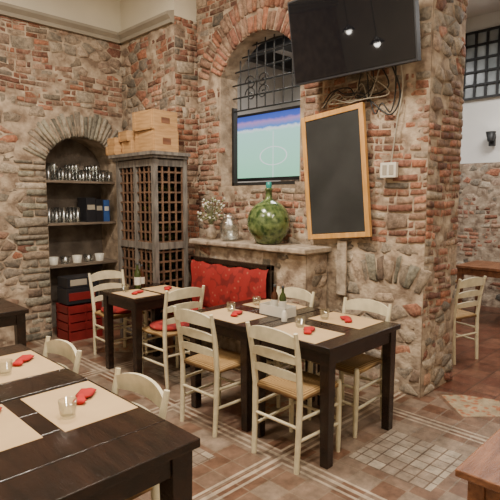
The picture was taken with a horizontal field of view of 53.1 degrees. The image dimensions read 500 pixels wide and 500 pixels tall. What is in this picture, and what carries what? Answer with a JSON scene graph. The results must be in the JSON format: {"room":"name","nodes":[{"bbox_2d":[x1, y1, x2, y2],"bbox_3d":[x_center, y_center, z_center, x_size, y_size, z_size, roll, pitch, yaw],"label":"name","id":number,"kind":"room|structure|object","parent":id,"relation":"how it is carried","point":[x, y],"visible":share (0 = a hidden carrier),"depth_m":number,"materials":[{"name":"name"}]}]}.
{"room":"restaurant","nodes":[
{"label":"restaurant","id":0,"kind":"room"},
{"bbox_2d":[0,0,126,346],"bbox_3d":[-3.432,-1.042,4.873,5.350,4.300,0.542,-6,8,-45],"label":"wall","id":1,"kind":"structure","parent":0,"point":[61,101],"depth_m":5.70,"materials":[{"name":"rubble stone"},{"name":"red brick"},{"name":"cream plaster"}]},
{"bbox_2d":[46,180,114,184],"bbox_3d":[-2.160,-0.834,6.167,0.894,0.028,0.370,-6,8,-45],"label":"wall shelf","id":2,"kind":"object","parent":1,"relation":"attached to","point":[47,181],"visible":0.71,"depth_m":6.11,"materials":[{"name":"brown wood"}]},
{"bbox_2d":[46,163,111,181],"bbox_3d":[-2.151,-0.947,6.139,0.867,0.200,0.331,-6,8,-45],"label":"glasses","id":3,"kind":"object","parent":2,"relation":"on","point":[104,173],"visible":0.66,"depth_m":6.15,"materials":[{"name":"clear glass"}]},
{"bbox_2d":[48,221,115,225],"bbox_3d":[-2.160,-0.336,6.216,0.894,0.028,0.370,-6,8,-45],"label":"wall shelf","id":4,"kind":"object","parent":1,"relation":"attached to","point":[69,222],"visible":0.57,"depth_m":6.05,"materials":[{"name":"brown wood"}]},
{"bbox_2d":[48,207,80,222],"bbox_3d":[-2.294,-0.424,6.038,0.428,0.180,0.276,-6,8,-45],"label":"glasses","id":5,"kind":"object","parent":4,"relation":"on","point":[72,211],"visible":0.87,"depth_m":6.03,"materials":[{"name":"clear glass"}]},
{"bbox_2d":[77,197,95,221],"bbox_3d":[-2.043,-0.506,6.252,0.120,0.300,0.242,-6,8,-45],"label":"gift box","id":6,"kind":"object","parent":4,"relation":"on","point":[87,204],"visible":0.94,"depth_m":6.18,"materials":[{"name":"cardboard"}]},
{"bbox_2d":[95,199,102,221],"bbox_3d":[-1.963,-0.504,6.332,0.095,0.280,0.242,-6,8,-45],"label":"gift box","id":7,"kind":"object","parent":4,"relation":"on","point":[99,202],"visible":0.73,"depth_m":6.25,"materials":[{"name":"cardboard"}]},
{"bbox_2d":[103,200,109,220],"bbox_3d":[-1.894,-0.506,6.401,0.080,0.270,0.242,-6,8,-45],"label":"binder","id":8,"kind":"object","parent":4,"relation":"on","point":[106,210],"visible":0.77,"depth_m":6.31,"materials":[{"name":"blue cardboard"}]},
{"bbox_2d":[50,258,116,268],"bbox_3d":[-2.160,0.161,6.266,0.894,0.028,0.370,-6,8,-45],"label":"wall shelf","id":9,"kind":"object","parent":1,"relation":"attached to","point":[106,260],"visible":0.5,"depth_m":6.19,"materials":[{"name":"brown wood"}]},
{"bbox_2d":[49,253,103,264],"bbox_3d":[-2.135,0.110,6.179,0.720,0.090,0.120,-6,8,-45],"label":"bowls","id":10,"kind":"object","parent":9,"relation":"on","point":[98,256],"visible":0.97,"depth_m":6.14,"materials":[{"name":"white ceramic"}]},
{"bbox_2d":[0,1,173,44],"bbox_3d":[-2.987,-2.409,4.075,5.050,0.140,1.100,-6,8,-45],"label":"trim","id":11,"kind":"structure","parent":1,"relation":"attached to","point":[163,19],"depth_m":5.63,"materials":[{"name":"paint"}]},
{"bbox_2d":[120,0,198,301],"bbox_3d":[-1.020,-1.172,6.168,0.597,4.300,1.134,-6,8,-45],"label":"wall","id":12,"kind":"structure","parent":0,"point":[159,69],"depth_m":5.73,"materials":[{"name":"brick"},{"name":"stone"},{"name":"mortar"}]},
{"bbox_2d":[4,306,499,499],"bbox_3d":[0.566,1.246,4.105,9.600,0.100,9.200,-6,8,-45],"label":"floor","id":13,"kind":"structure","parent":0,"point":[432,434],"depth_m":3.46,"materials":[{"name":"tile"}]},
{"bbox_2d":[0,298,28,345],"bbox_3d":[-2.273,0.835,3.946,0.780,0.750,0.750,-6,8,-45],"label":"dining table","id":14,"kind":"object","parent":13,"relation":"on","point":[11,314],"visible":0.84,"depth_m":3.90,"materials":[{"name":"black wood"}]},
{"bbox_2d":[0,344,86,402],"bbox_3d":[-1.358,0.987,2.437,0.810,0.750,0.830,-6,8,-45],"label":"dining table","id":15,"kind":"object","parent":13,"relation":"on","point":[35,384],"visible":0.29,"depth_m":2.35,"materials":[{"name":"black wood"}]},
{"bbox_2d":[0,350,63,383],"bbox_3d":[-1.202,0.595,2.575,0.310,0.002,0.430,-6,8,-45],"label":"placemat","id":16,"kind":"object","parent":15,"relation":"on","point":[38,364],"visible":0.78,"depth_m":2.54,"materials":[{"name":"paper"}]},
{"bbox_2d":[0,358,12,373],"bbox_3d":[-1.195,0.573,2.438,0.072,0.068,0.072,-6,8,-45],"label":"water glass","id":17,"kind":"object","parent":16,"relation":"on","point":[11,362],"visible":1,"depth_m":2.44,"materials":[{"name":"clear glass"}]},
{"bbox_2d":[12,354,33,365],"bbox_3d":[-1.195,0.573,2.623,0.075,0.030,0.150,0,6,-2],"label":"folded napkin","id":18,"kind":"object","parent":16,"relation":"on","point":[19,361],"visible":0.98,"depth_m":2.61,"materials":[{"name":"red fabric"}]},
{"bbox_2d":[43,336,81,373],"bbox_3d":[-1.171,0.930,2.626,0.428,0.827,0.475,6,8,45],"label":"dining chair","id":19,"kind":"object","parent":13,"relation":"on","point":[64,348],"visible":0.1,"depth_m":2.75,"materials":[{"name":"beige paint"}]},
{"bbox_2d":[56,301,102,341],"bbox_3d":[-2.001,0.813,5.866,0.410,0.410,0.320,-6,8,-45],"label":"crate","id":20,"kind":"object","parent":13,"relation":"on","point":[74,322],"visible":0.84,"depth_m":5.74,"materials":[{"name":"red wood"}]},
{"bbox_2d":[57,273,98,304],"bbox_3d":[-2.003,0.450,5.832,0.390,0.300,0.265,-6,8,-45],"label":"carton","id":21,"kind":"object","parent":20,"relation":"on","point":[72,289],"visible":0.76,"depth_m":5.71,"materials":[{"name":"black cardboard"}]},
{"bbox_2d":[0,379,199,499],"bbox_3d":[-0.760,1.046,1.843,0.810,0.750,0.840,-6,8,-45],"label":"dining table","id":22,"kind":"object","parent":13,"relation":"on","point":[122,456],"visible":0.69,"depth_m":1.70,"materials":[{"name":"black wood"}]},
{"bbox_2d":[0,404,42,451],"bbox_3d":[-1.024,0.672,1.807,0.380,0.002,0.415,-6,8,-45],"label":"placemat","id":23,"kind":"object","parent":22,"relation":"on","point":[14,432],"visible":1,"depth_m":1.83,"materials":[{"name":"paper"}]},
{"bbox_2d":[20,381,137,431],"bbox_3d":[-0.721,0.643,2.097,0.310,0.002,0.430,-6,8,-45],"label":"placemat","id":24,"kind":"object","parent":22,"relation":"on","point":[102,404],"visible":0.86,"depth_m":2.06,"materials":[{"name":"paper"}]},
{"bbox_2d":[58,397,76,418],"bbox_3d":[-0.714,0.621,1.960,0.072,0.068,0.072,-6,8,-45],"label":"water glass","id":25,"kind":"object","parent":24,"relation":"on","point":[74,402],"visible":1,"depth_m":1.95,"materials":[{"name":"clear glass"}]},
{"bbox_2d":[72,388,96,404],"bbox_3d":[-0.714,0.621,2.144,0.075,0.030,0.150,0,6,-2],"label":"folded napkin","id":26,"kind":"object","parent":24,"relation":"on","point":[83,393],"visible":0.98,"depth_m":2.14,"materials":[{"name":"red fabric"}]},
{"bbox_2d":[88,269,147,354],"bbox_3d":[-1.367,0.660,5.164,0.428,0.858,0.475,-6,8,-45],"label":"dining chair","id":27,"kind":"object","parent":13,"relation":"on","point":[118,312],"visible":0.65,"depth_m":5.16,"materials":[{"name":"beige paint"}]},
{"bbox_2d":[112,368,169,499],"bbox_3d":[-0.627,0.984,2.084,0.428,0.827,0.475,6,8,45],"label":"dining chair","id":28,"kind":"object","parent":13,"relation":"on","point":[138,383],"visible":0.17,"depth_m":2.17,"materials":[{"name":"beige paint"}]},
{"bbox_2d":[100,283,189,373],"bbox_3d":[-0.976,0.754,4.752,0.640,0.750,0.600,-6,8,-45],"label":"dining table","id":29,"kind":"object","parent":13,"relation":"on","point":[153,303],"visible":0.59,"depth_m":4.57,"materials":[{"name":"black wood"}]},
{"bbox_2d":[113,289,159,298],"bbox_3d":[-1.039,0.396,4.552,0.280,0.002,0.380,-6,8,-45],"label":"placemat","id":30,"kind":"object","parent":29,"relation":"on","point":[145,293],"visible":0.86,"depth_m":4.50,"materials":[{"name":"paper"}]},
{"bbox_2d":[131,290,143,294],"bbox_3d":[-1.025,0.379,4.551,0.075,0.030,0.150,1,6,12],"label":"folded napkin","id":31,"kind":"object","parent":30,"relation":"on","point":[137,291],"visible":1,"depth_m":4.52,"materials":[{"name":"red fabric"}]},
{"bbox_2d":[134,262,140,288],"bbox_3d":[-1.082,0.246,4.807,0.066,0.250,0.066,-6,8,-45],"label":"wine bottle","id":32,"kind":"object","parent":29,"relation":"on","point":[137,274],"visible":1,"depth_m":4.79,"materials":[{"name":"green glass"}]},
{"bbox_2d":[140,264,144,286],"bbox_3d":[-1.061,0.252,4.900,0.058,0.220,0.058,-6,8,-45],"label":"wine bottle","id":33,"kind":"object","parent":29,"relation":"on","point":[141,265],"visible":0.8,"depth_m":4.88,"materials":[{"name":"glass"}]},
{"bbox_2d":[141,285,180,292],"bbox_3d":[-0.820,0.373,4.785,0.280,0.002,0.360,-6,8,-45],"label":"placemat","id":34,"kind":"object","parent":29,"relation":"on","point":[160,289],"visible":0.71,"depth_m":4.81,"materials":[{"name":"paper"}]},
{"bbox_2d":[108,150,190,347],"bbox_3d":[-1.117,-0.006,5.592,0.490,2.095,0.870,-6,8,-45],"label":"wine cabinet","id":35,"kind":"object","parent":13,"relation":"on","point":[153,205],"visible":0.68,"depth_m":5.41,"materials":[{"name":"grey wood"}]},
{"bbox_2d":[106,145,121,155],"bbox_3d":[-1.479,-1.115,5.649,0.226,0.100,0.202,-6,8,-45],"label":"crate","id":36,"kind":"object","parent":35,"relation":"on","point":[110,150],"visible":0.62,"depth_m":5.55,"materials":[{"name":"brown wood"}]},
{"bbox_2d":[107,138,121,145],"bbox_3d":[-1.479,-1.212,5.653,0.206,0.088,0.162,-6,8,-45],"label":"crate","id":37,"kind":"object","parent":36,"relation":"on","point":[111,141],"visible":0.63,"depth_m":5.57,"materials":[{"name":"brown wood"}]},
{"bbox_2d":[122,141,134,153],"bbox_3d":[-1.253,-1.128,5.576,0.286,0.140,0.202,-6,8,-45],"label":"crate","id":38,"kind":"object","parent":35,"relation":"on","point":[128,146],"visible":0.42,"depth_m":5.46,"materials":[{"name":"brown wood"}]},
{"bbox_2d":[118,130,134,141],"bbox_3d":[-1.289,-1.254,5.571,0.286,0.108,0.222,-5,7,-39],"label":"crate","id":39,"kind":"object","parent":38,"relation":"on","point":[124,136],"visible":0.56,"depth_m":5.45,"materials":[{"name":"brown wood"}]},
{"bbox_2d":[135,129,178,151],"bbox_3d":[-1.006,-1.153,5.368,0.306,0.230,0.382,-6,8,-45],"label":"crate","id":40,"kind":"object","parent":35,"relation":"on","point":[152,139],"visible":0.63,"depth_m":5.24,"materials":[{"name":"brown wood"}]},
{"bbox_2d":[132,109,176,131],"bbox_3d":[-1.020,-1.368,5.346,0.362,0.198,0.326,5,8,41],"label":"crate","id":41,"kind":"object","parent":40,"relation":"on","point":[149,119],"visible":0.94,"depth_m":5.22,"materials":[{"name":"brown wood"}]},
{"bbox_2d":[142,285,204,388],"bbox_3d":[-0.692,0.730,4.462,0.428,0.858,0.475,-5,8,-42],"label":"dining chair","id":42,"kind":"object","parent":13,"relation":"on","point":[164,328],"visible":0.66,"depth_m":4.30,"materials":[{"name":"beige paint"}]},
{"bbox_2d":[173,306,240,437],"bbox_3d":[-0.249,0.817,3.597,0.428,0.858,0.475,5,8,43],"label":"dining chair","id":43,"kind":"object","parent":13,"relation":"on","point":[217,360],"visible":0.85,"depth_m":3.46,"materials":[{"name":"beige paint"}]},
{"bbox_2d":[167,256,273,365],"bbox_3d":[-0.329,0.612,4.919,0.390,1.000,1.180,-6,8,-45],"label":"upholstered bench","id":44,"kind":"object","parent":13,"relation":"on","point":[229,281],"visible":0.56,"depth_m":4.96,"materials":[{"name":"red fabric"}]},
{"bbox_2d":[189,297,320,431],"bbox_3d":[0.032,0.839,3.904,0.820,0.750,0.670,-6,8,-45],"label":"dining table","id":45,"kind":"object","parent":13,"relation":"on","point":[238,331],"visible":0.26,"depth_m":3.52,"materials":[{"name":"black wood"}]},
{"bbox_2d":[202,308,266,323],"bbox_3d":[-0.136,0.482,3.699,0.315,0.002,0.430,-6,8,-45],"label":"placemat","id":46,"kind":"object","parent":45,"relation":"on","point":[223,314],"visible":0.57,"depth_m":3.68,"materials":[{"name":"paper"}]},
{"bbox_2d":[230,310,242,316],"bbox_3d":[-0.102,0.465,3.703,0.075,0.030,0.150,1,6,12],"label":"folded napkin","id":47,"kind":"object","parent":46,"relation":"on","point":[235,313],"visible":1,"depth_m":3.67,"materials":[{"name":"red fabric"}]},
{"bbox_2d":[242,299,306,309],"bbox_3d":[0.198,0.449,4.032,0.310,0.002,0.430,-6,8,-45],"label":"placemat","id":48,"kind":"object","parent":45,"relation":"on","point":[256,304],"visible":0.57,"depth_m":4.07,"materials":[{"name":"paper"}]},
{"bbox_2d":[259,301,295,317],"bbox_3d":[0.205,0.442,3.704,0.120,0.075,0.260,-6,8,-45],"label":"condiment caddy","id":49,"kind":"object","parent":45,"relation":"on","point":[265,308],"visible":0.83,"depth_m":3.65,"materials":[{"name":"white plastic"}]},
{"bbox_2d":[271,284,277,306],"bbox_3d":[0.184,0.356,3.717,0.054,0.200,0.054,-6,8,-45],"label":"oil bottle","id":50,"kind":"object","parent":49,"relation":"in","point":[274,297],"visible":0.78,"depth_m":3.70,"materials":[{"name":"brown glass"}]},
{"bbox_2d":[279,286,286,307],"bbox_3d":[0.240,0.361,3.661,0.054,0.200,0.054,-6,8,-45],"label":"oil bottle","id":51,"kind":"object","parent":49,"relation":"in","point":[282,299],"visible":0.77,"depth_m":3.64,"materials":[{"name":"green glass"}]},
{"bbox_2d":[195,244,326,372],"bbox_3d":[0.051,0.533,5.054,0.322,1.130,1.576,-6,8,-45],"label":"plinth","id":52,"kind":"object","parent":13,"relation":"on","point":[308,272],"visible":0.19,"depth_m":4.56,"materials":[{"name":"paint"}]},
{"bbox_2d":[189,238,331,254],"bbox_3d":[0.033,-0.053,4.960,0.398,0.051,1.614,-6,8,-45],"label":"stone ledge","id":53,"kind":"object","parent":52,"relation":"on","point":[301,249],"visible":0.98,"depth_m":4.69,"materials":[{"name":"beige stone"}]},
{"bbox_2d":[197,197,226,238],"bbox_3d":[-0.400,-0.344,5.350,0.301,0.444,0.344,3,7,30],"label":"vase","id":54,"kind":"object","parent":53,"relation":"on","point":[210,231],"visible":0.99,"depth_m":5.34,"materials":[{"name":"ceramic"}]},
{"bbox_2d":[220,213,238,240],"bbox_3d":[-0.212,-0.244,5.163,0.200,0.282,0.200,-6,8,-45],"label":"glass jar","id":55,"kind":"object","parent":53,"relation":"on","point":[229,239],"visible":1,"depth_m":5.14,"materials":[{"name":"clear glass"}]},
{"bbox_2d":[247,182,289,243],"bbox_3d":[0.179,-0.355,4.763,0.414,0.584,0.414,-6,8,-45],"label":"bottle","id":56,"kind":"object","parent":53,"relation":"on","point":[268,221],"visible":1,"depth_m":4.63,"materials":[{"name":"green glass"}]},
{"bbox_2d":[266,286,314,407],"bbox_3d":[0.236,0.764,4.123,0.428,0.858,0.475,6,8,45],"label":"dining chair","id":57,"kind":"object","parent":13,"relation":"on","point":[292,292],"visible":0.15,"depth_m":4.17,"materials":[{"name":"beige paint"}]},
{"bbox_2d":[245,321,341,474],"bbox_3d":[0.270,0.863,3.136,0.428,0.858,0.475,6,8,45],"label":"dining chair","id":58,"kind":"object","parent":13,"relation":"on","point":[296,384],"visible":0.96,"depth_m":3.02,"materials":[{"name":"beige paint"}]},
{"bbox_2d":[253,309,400,468],"bbox_3d":[0.513,0.887,3.426,0.820,0.750,0.670,-6,8,-45],"label":"dining table","id":59,"kind":"object","parent":13,"relation":"on","point":[354,342],"visible":0.61,"depth_m":3.20,"materials":[{"name":"black wood"}]},
{"bbox_2d":[281,310,286,321],"bbox_3d":[0.240,0.460,3.500,0.044,0.080,0.043,-6,8,-45],"label":"salt shaker","id":60,"kind":"object","parent":59,"relation":"on","point":[284,313],"visible":1,"depth_m":3.48,"materials":[{"name":"white ceramic"}]},
{"bbox_2d":[274,322,343,343],"bbox_3d":[0.345,0.530,3.221,0.315,0.002,0.430,-6,8,-45],"label":"placemat","id":61,"kind":"object","parent":59,"relation":"on","point":[318,335],"visible":0.64,"depth_m":3.19,"materials":[{"name":"paper"}]},
{"bbox_2d":[303,326,314,334],"bbox_3d":[0.378,0.512,3.224,0.075,0.030,0.150,1,6,12],"label":"folded napkin","id":62,"kind":"object","parent":61,"relation":"on","point":[308,330],"visible":1,"depth_m":3.20,"materials":[{"name":"red fabric"}]},
{"bbox_2d":[308,312,383,328],"bbox_3d":[0.679,0.496,3.553,0.310,0.002,0.430,-6,8,-45],"label":"placemat","id":63,"kind":"object","parent":59,"relation":"on","point":[357,322],"visible":0.86,"depth_m":3.53,"materials":[{"name":"paper"}]},
{"bbox_2d":[340,315,351,322],"bbox_3d":[0.682,0.482,3.527,0.075,0.030,0.150,0,6,1],"label":"folded napkin","id":64,"kind":"object","parent":63,"relation":"on","point":[347,319],"visible":1,"depth_m":3.49,"materials":[{"name":"red fabric"}]},
{"bbox_2d":[307,297,391,437],"bbox_3d":[0.727,0.814,3.634,0.428,0.858,0.475,6,8,45],"label":"dining chair","id":65,"kind":"object","parent":13,"relation":"on","point":[354,366],"visible":0.5,"depth_m":3.59,"materials":[{"name":"beige paint"}]},
{"bbox_2d":[452,276,486,364],"bbox_3d":[2.054,0.669,5.070,0.428,0.858,0.475,-3,7,-31],"label":"dining chair","id":66,"kind":"object","parent":13,"relation":"on","point":[459,314],"visible":0.51,"depth_m":4.88,"materials":[{"name":"beige paint"}]},
{"bbox_2d":[455,429,499,499],"bbox_3d":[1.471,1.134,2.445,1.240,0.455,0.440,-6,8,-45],"label":"dining table","id":67,"kind":"object","parent":13,"relation":"on","point":[481,469],"visible":1,"depth_m":2.13,"materials":[{"name":"brown wood"}]},
{"bbox_2d":[456,260,499,321],"bbox_3d":[3.306,0.578,6.507,0.750,0.750,1.000,-6,8,-45],"label":"dining table","id":68,"kind":"object","parent":13,"relation":"on","point":[478,268],"visible":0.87,"depth_m":6.50,"materials":[{"name":"brown wood"}]},
{"bbox_2d":[237,61,281,182],"bbox_3d":[-0.672,-1.461,9.056,4.000,4.300,0.100,-6,8,-45],"label":"wall","id":69,"kind":"structure","parent":0,"point":[269,96],"depth_m":9.67,"materials":[{"name":"white paint"}]},
{"bbox_2d":[247,35,293,71],"bbox_3d":[2.227,-3.151,6.115,3.400,0.350,7.900,-6,8,-45],"label":"ceiling beams","id":70,"kind":"structure","parent":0,"point":[278,42],"depth_m":8.95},
{"bbox_2d":[196,0,467,397],"bbox_3d":[0.603,-1.045,5.012,0.670,4.321,2.867,-6,8,-45],"label":"wall","id":71,"kind":"structure","parent":0,"point":[408,262],"depth_m":4.18,"materials":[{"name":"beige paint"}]},
{"bbox_2d":[232,34,299,185],"bbox_3d":[0.199,-1.458,5.227,0.097,1.557,1.120,-6,8,-45],"label":"window","id":72,"kind":"structure","parent":71,"relation":"in","point":[234,110],"depth_m":5.31,"materials":[{"name":"black metal"}]},
{"bbox_2d":[301,102,371,238],"bbox_3d":[0.749,-0.664,4.410,0.757,1.174,0.038,6,8,45],"label":"chalkboard","id":73,"kind":"object","parent":71,"relation":"attached to","point":[334,142],"visible":1,"depth_m":4.38,"materials":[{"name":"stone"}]},
{"bbox_2d":[336,240,346,295],"bbox_3d":[0.819,0.160,4.463,0.025,0.490,0.100,-6,8,-45],"label":"conduit cover","id":74,"kind":"object","parent":71,"relation":"attached to","point":[341,275],"visible":1,"depth_m":4.45,"materials":[{"name":"stone"}]},
{"bbox_2d":[321,65,402,161],"bbox_3d":[0.892,-1.149,4.174,0.110,0.854,0.791,-6,8,-45],"label":"cables","id":75,"kind":"object","parent":71,"relation":"attached to","point":[368,94],"visible":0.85,"depth_m":4.08,"materials":[{"name":"black rubber"},{"name":"plastic"}]},
{"bbox_2d":[380,162,397,177],"bbox_3d":[1.127,-0.648,4.052,0.043,0.120,0.140,-6,8,-45],"label":"box","id":76,"kind":"object","parent":71,"relation":"attached to","point":[390,169],"visible":1,"depth_m":4.03,"materials":[{"name":"white plastic"}]},
{"bbox_3d":[0.906,-1.767,4.087,0.148,0.300,0.240,-6,8,-45],"label":"bracket","id":77,"kind":"object","parent":71,"relation":"attached to","visible":0},
{"bbox_2d":[287,0,420,85],"bbox_3d":[0.788,-1.737,3.943,1.140,0.680,0.198,6,8,45],"label":"television","id":78,"kind":"object","parent":77,"relation":"attached to","point":[331,39],"visible":1,"depth_m":3.91,"materials":[{"name":"black plastic"},{"name":"glass"}]},
{"bbox_2d":[275,0,499,57],"bbox_3d":[0.566,-3.132,3.666,9.600,0.100,9.200,-6,8,-45],"label":"ceiling","id":79,"kind":"structure","parent":0,"point":[475,7],"depth_m":7.09,"materials":[{"name":"beige paint"}]},
{"bbox_2d":[238,105,299,181],"bbox_3d":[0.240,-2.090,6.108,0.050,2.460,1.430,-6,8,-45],"label":"projection screen","id":80,"kind":"object","parent":79,"relation":"hanging from","point":[268,141],"visible":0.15,"depth_m":6.17,"materials":[{"name":"multicoloured"}]},
{"bbox_2d":[281,10,499,307],"bbox_3d":[3.878,-1.273,7.181,0.230,4.300,9.200,-6,8,-45],"label":"wall","id":81,"kind":"structure","parent":0,"point":[478,234],"depth_m":7.50,"materials":[{"name":"brick"},{"name":"stone"},{"name":"mortar"}]},
{"bbox_2d":[463,25,499,100],"bbox_3d":[3.682,-2.693,7.055,0.055,0.980,1.340,-6,8,-45],"label":"window","id":82,"kind":"structure","parent":81,"relation":"in","point":[482,59],"depth_m":7.32,"materials":[{"name":"black metal"}]},
{"bbox_2d":[486,131,495,145],"bbox_3d":[3.490,-1.611,7.240,0.170,0.200,0.140,-6,8,-45],"label":"wall sconce","id":83,"kind":"object","parent":81,"relation":"attached to","point":[491,135],"visible":1,"depth_m":7.20,"materials":[{"name":"black metal"}]}
]}

